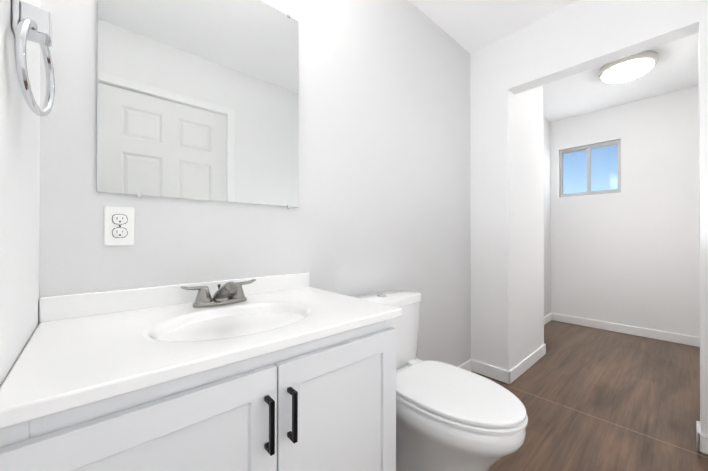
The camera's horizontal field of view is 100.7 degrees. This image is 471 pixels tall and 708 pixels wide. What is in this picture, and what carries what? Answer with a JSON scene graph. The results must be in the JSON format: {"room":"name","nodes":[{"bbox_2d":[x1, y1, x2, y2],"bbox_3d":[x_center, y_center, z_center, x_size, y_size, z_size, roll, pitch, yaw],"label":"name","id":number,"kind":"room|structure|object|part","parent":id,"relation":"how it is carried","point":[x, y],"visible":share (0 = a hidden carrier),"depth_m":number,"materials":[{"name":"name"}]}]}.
{"room":"bathroom","nodes":[
{"label":"bathroom","id":0,"kind":"room"},
{"bbox_2d":[0,0,40,386],"bbox_3d":[-0.324,-0.195,0.122,0.120,2.440,1.570,0,0,-42],"label":"wall","id":1,"kind":"structure","parent":0,"point":[19,204],"depth_m":0.53,"materials":[{"name":"white paint"}]},
{"bbox_2d":[12,0,54,116],"bbox_3d":[-0.565,-0.310,0.518,0.043,0.190,0.154,0,0,-42],"label":"towel ring","id":2,"kind":"object","parent":1,"relation":"attached to","point":[30,22],"visible":1,"depth_m":0.50,"materials":[{"name":"silver metal"}]},
{"bbox_2d":[39,0,550,366],"bbox_3d":[0.778,-0.186,2.227,4.565,2.440,0.132,0,0,-42],"label":"wall","id":3,"kind":"structure","parent":0,"point":[384,199],"depth_m":1.15,"materials":[{"name":"white paint"}]},
{"bbox_2d":[104,206,134,245],"bbox_3d":[-0.679,-0.027,0.851,0.070,0.114,0.008,0,0,-42],"label":"electrical outlet","id":4,"kind":"object","parent":3,"relation":"attached to","point":[119,225],"visible":1,"depth_m":0.85,"materials":[{"name":"white plastic"}]},
{"bbox_3d":[-0.476,-0.516,1.032,0.641,0.804,0.011,0,0,-42],"label":"mirror","id":5,"kind":"part","parent":3,"relation":"part of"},
{"bbox_2d":[457,359,473,371],"bbox_3d":[0.357,0.988,1.766,1.460,0.088,0.013,0,0,-42],"label":"baseboard","id":6,"kind":"structure","parent":3,"relation":"attached to","point":[468,365],"depth_m":2.21,"materials":[{"name":"white paint"}]},
{"bbox_2d":[544,313,552,324],"bbox_3d":[1.947,0.994,3.180,1.235,0.088,0.017,0,0,-42],"label":"baseboard","id":7,"kind":"structure","parent":3,"relation":"attached to","point":[549,317],"depth_m":3.51,"materials":[{"name":"white paint"}]},
{"bbox_2d":[409,0,698,121],"bbox_3d":[1.296,-1.438,1.650,4.565,0.060,1.690,0,0,-42],"label":"ceiling","id":8,"kind":"structure","parent":0,"point":[470,26],"depth_m":2.28,"materials":[{"name":"white paint"}]},
{"bbox_2d":[598,51,658,82],"bbox_3d":[2.234,-1.345,2.405,0.366,0.117,0.366,0,0,-42],"label":"ceiling lamp","id":9,"kind":"object","parent":8,"relation":"attached to","point":[631,67],"visible":1,"depth_m":2.32,"materials":[{"name":"white plastic"}]},
{"bbox_2d":[602,59,653,82],"bbox_3d":[2.234,-1.327,2.404,0.314,0.081,0.314,0,0,-42],"label":"diffuser","id":10,"kind":"object","parent":9,"relation":"attached to","point":[629,69],"depth_m":2.34,"materials":[{"name":"white plastic"}]},
{"bbox_2d":[470,0,707,434],"bbox_3d":[1.671,-0.187,1.979,0.780,2.440,1.450,0,0,-42],"label":"wall","id":11,"kind":"structure","parent":0,"point":[512,74],"depth_m":2.09,"materials":[{"name":"white paint"}]},
{"bbox_2d":[506,344,545,383],"bbox_3d":[1.376,0.991,2.305,0.806,0.088,0.013,0,0,-42],"label":"baseboard","id":12,"kind":"structure","parent":11,"relation":"attached to","point":[512,374],"depth_m":2.22,"materials":[{"name":"white paint"}]},
{"bbox_2d":[696,421,700,429],"bbox_3d":[1.832,0.987,1.381,0.042,0.088,0.289,0,0,-42],"label":"baseboard","id":13,"kind":"structure","parent":11,"relation":"attached to","point":[698,426],"depth_m":1.47,"materials":[{"name":"white paint"}]},
{"bbox_2d":[696,428,707,453],"bbox_3d":[1.739,0.986,1.298,0.017,0.088,0.289,0,0,-42],"label":"baseboard","id":14,"kind":"structure","parent":11,"relation":"attached to","point":[702,439],"depth_m":1.39,"materials":[{"name":"white paint"}]},
{"bbox_2d":[471,320,707,470],"bbox_3d":[1.296,1.062,1.640,4.565,0.060,1.690,0,0,-42],"label":"floor","id":15,"kind":"structure","parent":0,"point":[593,399],"depth_m":1.79,"materials":[{"name":"wood"}]},
{"bbox_2d":[0,272,401,470],"bbox_3d":[-0.319,0.583,0.806,0.798,0.891,0.547,0,0,-42],"label":"bathroom vanity","id":16,"kind":"object","parent":15,"relation":"on","point":[290,372],"visible":1,"depth_m":0.61,"materials":[{"name":"white paint"}]},
{"bbox_3d":[-0.312,0.598,0.499,0.383,0.643,0.019,0,0,-42],"label":"door","id":17,"kind":"part","parent":16,"relation":"part of","materials":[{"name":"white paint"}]},
{"bbox_3d":[-0.180,0.588,0.642,0.786,0.689,0.018,0,0,-42],"label":"frame","id":18,"kind":"part","parent":16,"relation":"part of","materials":[{"name":"white paint"}]},
{"bbox_2d":[180,279,255,307],"bbox_3d":[-0.399,0.178,0.911,0.226,0.080,0.136,0,0,-42],"label":"faucet","id":19,"kind":"object","parent":16,"relation":"on","point":[231,295],"depth_m":0.91,"materials":[{"name":"silver metal"}]},
{"bbox_3d":[-0.171,0.383,0.593,0.010,0.106,0.030,0,0,-42],"label":"handle","id":20,"kind":"part","parent":16,"relation":"part of","materials":[{"name":"black metal"}]},
{"bbox_3d":[-0.132,0.383,0.627,0.010,0.106,0.030,0,0,-42],"label":"handle","id":21,"kind":"part","parent":16,"relation":"part of","materials":[{"name":"black metal"}]},
{"bbox_3d":[-0.023,0.599,0.756,0.383,0.643,0.019,0,0,-42],"label":"door","id":22,"kind":"part","parent":16,"relation":"part of","materials":[{"name":"white paint"}]},
{"bbox_2d":[354,289,527,470],"bbox_3d":[0.307,0.656,1.207,0.456,0.748,0.725,0,0,-42],"label":"toilet","id":23,"kind":"object","parent":15,"relation":"on","point":[449,417],"visible":0.71,"depth_m":1.05,"materials":[{"name":"white ceramic"}]},
{"bbox_3d":[0.133,0.310,1.404,0.456,0.040,0.188,0,0,-42],"label":"tank lid","id":24,"kind":"part","parent":23,"relation":"part of","materials":[{"name":"white ceramic"}]},
{"bbox_3d":[0.133,0.474,1.403,0.438,0.287,0.170,0,0,-42],"label":"tank","id":25,"kind":"part","parent":23,"relation":"part of","materials":[{"name":"white ceramic"}]},
{"bbox_3d":[0.386,0.589,1.118,0.363,0.017,0.478,0,0,-42],"label":"seat lid","id":26,"kind":"part","parent":23,"relation":"part of","materials":[{"name":"white plastic"}]},
{"bbox_3d":[0.386,0.609,1.118,0.372,0.016,0.487,0,0,-42],"label":"seat","id":27,"kind":"part","parent":23,"relation":"part of","materials":[{"name":"white plastic"}]},
{"bbox_2d":[550,85,699,336],"bbox_3d":[2.996,-0.182,3.078,0.120,2.440,1.570,0,0,-42],"label":"wall","id":28,"kind":"structure","parent":0,"point":[628,254],"depth_m":3.05,"materials":[{"name":"white paint"}]},
{"bbox_2d":[560,139,620,196],"bbox_3d":[2.713,-0.751,3.391,0.040,0.578,0.558,0,0,-42],"label":"window","id":29,"kind":"structure","parent":28,"relation":"in","point":[588,148],"depth_m":3.37,"materials":[{"name":"silver metal"}]},
{"bbox_2d":[553,313,699,346],"bbox_3d":[2.895,0.994,3.083,0.017,0.088,1.420,0,0,-42],"label":"baseboard","id":30,"kind":"structure","parent":28,"relation":"attached to","point":[649,333],"depth_m":3.07,"materials":[{"name":"white paint"}]}
]}

